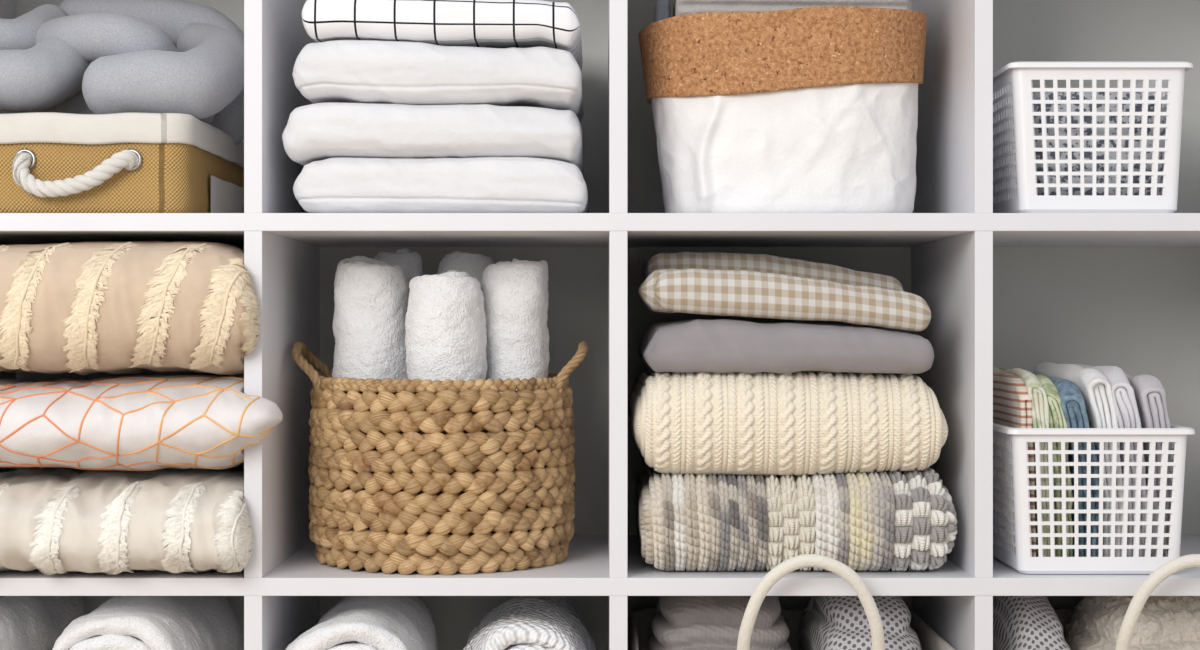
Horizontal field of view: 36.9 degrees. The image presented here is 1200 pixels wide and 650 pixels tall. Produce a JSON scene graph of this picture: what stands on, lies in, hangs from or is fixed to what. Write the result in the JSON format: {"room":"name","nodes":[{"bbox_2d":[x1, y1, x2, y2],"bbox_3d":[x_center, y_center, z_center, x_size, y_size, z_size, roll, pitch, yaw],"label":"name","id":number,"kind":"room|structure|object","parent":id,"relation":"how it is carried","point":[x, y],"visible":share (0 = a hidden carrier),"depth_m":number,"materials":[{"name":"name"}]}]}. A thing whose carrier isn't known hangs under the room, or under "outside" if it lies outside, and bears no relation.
{"room":"linen closet","nodes":[
{"label":"linen closet","id":0,"kind":"room"},
{"bbox_3d":[0.000,1.026,0.425,4.400,0.049,3.650,0,0,0],"label":"floor","id":1,"kind":"structure","parent":0,"visible":0},
{"bbox_2d":[0,0,1199,649],"bbox_3d":[0.018,0.262,1.988,1.480,1.478,0.376,0,0,0],"label":"cube shelving unit","id":2,"kind":"object","parent":1,"relation":"on","point":[1024,291],"visible":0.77,"depth_m":1.95,"materials":[{"name":"white wood"}]},
{"bbox_2d":[0,112,243,212],"bbox_3d":[-0.556,-0.164,1.968,0.288,0.103,0.343,0,0,0],"label":"storage basket","id":3,"kind":"object","parent":2,"relation":"on","point":[51,162],"visible":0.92,"depth_m":1.82,"materials":[{"name":"fabric"}]},
{"bbox_2d":[0,0,243,145],"bbox_3d":[-0.575,-0.280,1.958,0.395,0.196,0.259,0,0,0],"label":"cushion","id":4,"kind":"object","parent":3,"relation":"on","point":[75,56],"visible":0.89,"depth_m":1.88,"materials":[{"name":"grey fabric"}]},
{"bbox_2d":[0,467,252,574],"bbox_3d":[-0.524,0.203,1.909,0.357,0.100,0.333,0,0,0],"label":"cushion","id":5,"kind":"object","parent":2,"relation":"on","point":[60,520],"visible":0.85,"depth_m":1.76,"materials":[{"name":"fabric"}]},
{"bbox_2d":[0,375,282,470],"bbox_3d":[-0.508,0.102,1.903,0.390,0.098,0.324,0,0,0],"label":"cushion","id":6,"kind":"object","parent":5,"relation":"on","point":[143,422],"visible":0.89,"depth_m":1.76,"materials":[{"name":"white fabric"}]},
{"bbox_2d":[0,241,259,375],"bbox_3d":[-0.521,-0.017,1.906,0.368,0.141,0.336,0,0,0],"label":"cushion","id":7,"kind":"object","parent":6,"relation":"on","point":[82,308],"visible":0.91,"depth_m":1.76,"materials":[{"name":"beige fabric"}]},
{"bbox_2d":[291,341,587,574],"bbox_3d":[-0.171,0.136,1.952,0.288,0.237,0.289,0,0,40],"label":"basket","id":8,"kind":"object","parent":2,"relation":"on","point":[407,476],"visible":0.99,"depth_m":1.83,"materials":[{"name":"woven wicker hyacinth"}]},
{"bbox_2d":[332,256,409,379],"bbox_3d":[-0.245,0.088,1.939,0.092,0.328,0.081,0,0,4],"label":"towel","id":9,"kind":"object","parent":8,"relation":"in","point":[371,296],"visible":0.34,"depth_m":1.91,"materials":[{"name":"white fabric"}]},
{"bbox_2d":[374,248,422,282],"bbox_3d":[-0.230,0.082,2.029,0.061,0.337,0.071,0,0,-36],"label":"towel","id":10,"kind":"object","parent":8,"relation":"in","point":[411,263],"visible":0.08,"depth_m":2.01,"materials":[{"name":"white fabric"}]},
{"bbox_2d":[405,270,486,380],"bbox_3d":[-0.161,0.097,1.889,0.087,0.310,0.091,0,0,0],"label":"towel","id":11,"kind":"object","parent":8,"relation":"in","point":[446,337],"visible":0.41,"depth_m":1.85,"materials":[{"name":"white fabric"}]},
{"bbox_2d":[437,251,493,287],"bbox_3d":[-0.152,0.084,2.022,0.067,0.333,0.073,0,0,-33],"label":"towel","id":12,"kind":"object","parent":8,"relation":"in","point":[474,265],"visible":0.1,"depth_m":2.00,"materials":[{"name":"white fabric"}]},
{"bbox_2d":[481,258,549,390],"bbox_3d":[-0.095,0.088,1.939,0.081,0.320,0.088,0,0,14],"label":"towel","id":13,"kind":"object","parent":8,"relation":"in","point":[515,293],"visible":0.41,"depth_m":1.90,"materials":[{"name":"white fabric"}]},
{"bbox_2d":[293,157,588,212],"bbox_3d":[-0.162,-0.142,1.960,0.299,0.059,0.307,0,0,0],"label":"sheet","id":14,"kind":"object","parent":2,"relation":"on","point":[338,184],"visible":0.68,"depth_m":1.81,"materials":[{"name":"fabric"}]},
{"bbox_2d":[282,102,583,173],"bbox_3d":[-0.171,-0.196,1.959,0.306,0.062,0.306,0,0,0],"label":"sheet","id":15,"kind":"object","parent":14,"relation":"on","point":[317,131],"visible":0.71,"depth_m":1.81,"materials":[{"name":"fabric"}]},
{"bbox_2d":[292,40,583,121],"bbox_3d":[-0.166,-0.257,1.959,0.294,0.068,0.305,0,0,0],"label":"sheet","id":16,"kind":"object","parent":15,"relation":"on","point":[341,71],"visible":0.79,"depth_m":1.81,"materials":[{"name":"fabric"}]},
{"bbox_2d":[302,0,582,71],"bbox_3d":[-0.161,-0.311,1.956,0.283,0.059,0.289,0,0,0],"label":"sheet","id":17,"kind":"object","parent":16,"relation":"on","point":[470,23],"visible":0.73,"depth_m":1.82,"materials":[{"name":"white fabric"}]},
{"bbox_2d":[639,6,926,212],"bbox_3d":[0.194,-0.220,1.943,0.308,0.214,0.251,0,0,0],"label":"bag","id":18,"kind":"object","parent":2,"relation":"on","point":[808,109],"visible":0.98,"depth_m":1.83,"materials":[{"name":"white paper"}]},
{"bbox_2d":[654,0,670,21],"bbox_3d":[0.067,-0.318,1.935,0.018,0.092,0.130,0,0,0],"label":"towel","id":19,"kind":"object","parent":18,"relation":"on","point":[662,7],"visible":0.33,"depth_m":1.87,"materials":[{"name":"grey fabric"}]},
{"bbox_2d":[672,0,908,16],"bbox_3d":[0.199,-0.321,1.935,0.242,0.118,0.174,0,0,0],"label":"towel","id":20,"kind":"object","parent":18,"relation":"in","point":[681,7],"visible":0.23,"depth_m":1.85,"materials":[{"name":"white fabric"}]},
{"bbox_2d":[629,554,954,649],"bbox_3d":[0.201,0.421,1.946,0.335,0.392,0.368,0,0,0],"label":"rope basket","id":21,"kind":"object","parent":2,"relation":"on","point":[640,622],"visible":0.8,"depth_m":1.77,"materials":[{"name":"fabric"}]},
{"bbox_2d":[648,596,790,649],"bbox_3d":[0.129,0.440,1.952,0.161,0.333,0.246,0,0,0],"label":"knit throw","id":22,"kind":"object","parent":21,"relation":"in","point":[679,622],"visible":0.6,"depth_m":1.87,"materials":[{"name":"grey fabric"}]},
{"bbox_2d":[798,596,921,649],"bbox_3d":[0.282,0.442,1.952,0.128,0.328,0.243,0,0,0],"label":"cushion","id":23,"kind":"object","parent":21,"relation":"in","point":[827,622],"visible":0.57,"depth_m":1.88,"materials":[{"name":"grey fabric"}]},
{"bbox_2d":[635,466,956,570],"bbox_3d":[0.202,0.200,1.959,0.324,0.105,0.311,0,0,0],"label":"blanket","id":24,"kind":"object","parent":2,"relation":"on","point":[897,520],"visible":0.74,"depth_m":1.82,"materials":[{"name":"fabric"}]},
{"bbox_2d":[629,369,947,474],"bbox_3d":[0.194,0.098,1.958,0.320,0.113,0.314,0,0,0],"label":"blanket","id":25,"kind":"object","parent":24,"relation":"on","point":[819,422],"visible":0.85,"depth_m":1.81,"materials":[{"name":"beige fabric"}]},
{"bbox_2d":[638,319,933,373],"bbox_3d":[0.191,0.022,1.953,0.293,0.058,0.298,0,0,0],"label":"blanket","id":26,"kind":"object","parent":25,"relation":"on","point":[684,345],"visible":1,"depth_m":1.81,"materials":[{"name":"grey fabric"}]},
{"bbox_2d":[638,252,930,330],"bbox_3d":[0.187,-0.037,1.957,0.293,0.086,0.310,0,0,0],"label":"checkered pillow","id":27,"kind":"object","parent":26,"relation":"on","point":[739,285],"visible":1,"depth_m":1.81,"materials":[{"name":"beige fabric"}]},
{"bbox_2d":[993,62,1192,212],"bbox_3d":[0.504,-0.189,1.956,0.187,0.152,0.300,0,0,0],"label":"plastic basket","id":28,"kind":"object","parent":2,"relation":"on","point":[1164,80],"visible":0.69,"depth_m":1.82,"materials":[{"name":"white plastic"}]},
{"bbox_2d":[1008,92,1164,194],"bbox_3d":[0.513,-0.182,1.955,0.139,0.129,0.232,0,0,0],"label":"cloth","id":29,"kind":"object","parent":28,"relation":"in","point":[1049,95],"visible":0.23,"depth_m":1.84,"materials":[{"name":"grey fabric"}]},
{"bbox_2d":[993,423,1194,573],"bbox_3d":[0.505,0.178,1.956,0.189,0.148,0.300,0,0,0],"label":"plastic basket","id":30,"kind":"object","parent":2,"relation":"on","point":[1011,506],"visible":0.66,"depth_m":1.82,"materials":[{"name":"white plastic"}]},
{"bbox_2d":[993,373,1035,556],"bbox_3d":[0.435,0.149,1.946,0.020,0.196,0.239,0,0,0],"label":"striped shirt","id":31,"kind":"object","parent":30,"relation":"in","point":[1012,403],"visible":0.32,"depth_m":1.86,"materials":[{"name":"fabric"}]},
{"bbox_2d":[993,367,1050,556],"bbox_3d":[0.449,0.146,1.946,0.028,0.202,0.238,0,0,-1],"label":"shirt","id":32,"kind":"object","parent":30,"relation":"in","point":[1040,407],"visible":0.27,"depth_m":1.83,"materials":[{"name":"fabric"}]},
{"bbox_2d":[999,368,1072,556],"bbox_3d":[0.467,0.148,1.947,0.033,0.198,0.235,0,0,0],"label":"shirt","id":33,"kind":"object","parent":30,"relation":"in","point":[1056,416],"visible":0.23,"depth_m":1.83,"materials":[{"name":"green fabric"}]},
{"bbox_2d":[1048,377,1098,556],"bbox_3d":[0.488,0.151,1.943,0.041,0.192,0.242,0,0,0],"label":"denim shirt","id":34,"kind":"object","parent":30,"relation":"in","point":[1072,403],"visible":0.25,"depth_m":1.83,"materials":[{"name":"blue fabric"}]},
{"bbox_2d":[1033,362,1122,556],"bbox_3d":[0.513,0.145,1.946,0.043,0.205,0.240,0,0,0],"label":"sweater","id":35,"kind":"object","parent":30,"relation":"in","point":[1095,388],"visible":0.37,"depth_m":1.84,"materials":[{"name":"white fabric"}]},
{"bbox_2d":[1076,364,1146,556],"bbox_3d":[0.539,0.145,1.947,0.041,0.204,0.238,0,0,0],"label":"sweater","id":36,"kind":"object","parent":30,"relation":"in","point":[1123,394],"visible":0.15,"depth_m":1.83,"materials":[{"name":"white fabric"}]},
{"bbox_2d":[1125,373,1171,556],"bbox_3d":[0.567,0.147,1.944,0.034,0.200,0.243,0,0,0],"label":"sweater","id":37,"kind":"object","parent":30,"relation":"in","point":[1150,395],"visible":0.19,"depth_m":1.83,"materials":[{"name":"grey fabric"}]},
{"bbox_2d":[1053,554,1199,649],"bbox_3d":[0.567,0.421,1.946,0.335,0.392,0.368,0,0,0],"label":"rope basket","id":38,"kind":"object","parent":2,"relation":"on","point":[1166,570],"visible":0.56,"depth_m":1.77,"materials":[{"name":"cotton rope"}]},
{"bbox_2d":[993,596,1070,649],"bbox_3d":[0.457,0.443,1.950,0.087,0.326,0.244,0,0,0],"label":"cushion","id":39,"kind":"object","parent":38,"relation":"in","point":[1019,622],"visible":0.59,"depth_m":1.88,"materials":[{"name":"grey fabric"}]},
{"bbox_2d":[1064,596,1199,649],"bbox_3d":[0.610,0.441,1.949,0.212,0.330,0.260,0,0,0],"label":"fleece blanket","id":40,"kind":"object","parent":38,"relation":"in","point":[1164,622],"visible":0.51,"depth_m":1.88,"materials":[{"name":"beige fabric"}]},
{"bbox_3d":[-0.645,0.563,1.949,0.093,0.101,0.319,0,0,0],"label":"bath towel","id":41,"kind":"object","parent":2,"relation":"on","visible":0},
{"bbox_3d":[-0.643,0.451,1.949,0.094,0.099,0.306,0,0,0],"label":"bath towel","id":42,"kind":"object","parent":41,"relation":"on","visible":0},
{"bbox_2d":[0,596,84,649],"bbox_3d":[-0.647,0.339,1.951,0.095,0.097,0.311,0,0,0],"label":"bath towel","id":43,"kind":"object","parent":42,"relation":"on","point":[26,622],"visible":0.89,"depth_m":1.94,"materials":[{"name":"grey fabric"}]},
{"bbox_3d":[-0.491,0.528,1.947,0.152,0.151,0.312,0,0,0],"label":"bath towel","id":44,"kind":"object","parent":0,"visible":0},
{"bbox_2d":[52,596,243,649],"bbox_3d":[-0.486,0.358,1.948,0.153,0.152,0.322,0,0,0],"label":"bath towel","id":45,"kind":"object","parent":44,"relation":"on","point":[121,622],"visible":0.91,"depth_m":1.84,"materials":[{"name":"white fabric"}]},
{"bbox_3d":[-0.253,0.535,1.938,0.147,0.151,0.300,0,0,0],"label":"bath towel","id":46,"kind":"object","parent":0,"visible":0},
{"bbox_2d":[285,596,437,649],"bbox_3d":[-0.252,0.365,1.935,0.150,0.150,0.304,0,0,0],"label":"bath towel","id":47,"kind":"object","parent":46,"relation":"on","point":[355,622],"visible":0.98,"depth_m":1.85,"materials":[{"name":"white fabric"}]},
{"bbox_3d":[-0.079,0.541,1.938,0.153,0.145,0.296,0,0,0],"label":"bath towel","id":48,"kind":"object","parent":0,"visible":0},
{"bbox_2d":[463,596,595,649],"bbox_3d":[-0.080,0.372,1.934,0.158,0.145,0.301,0,0,0],"label":"bath towel","id":49,"kind":"object","parent":48,"relation":"on","point":[520,622],"visible":1,"depth_m":1.87,"materials":[{"name":"white fabric"}]}
]}

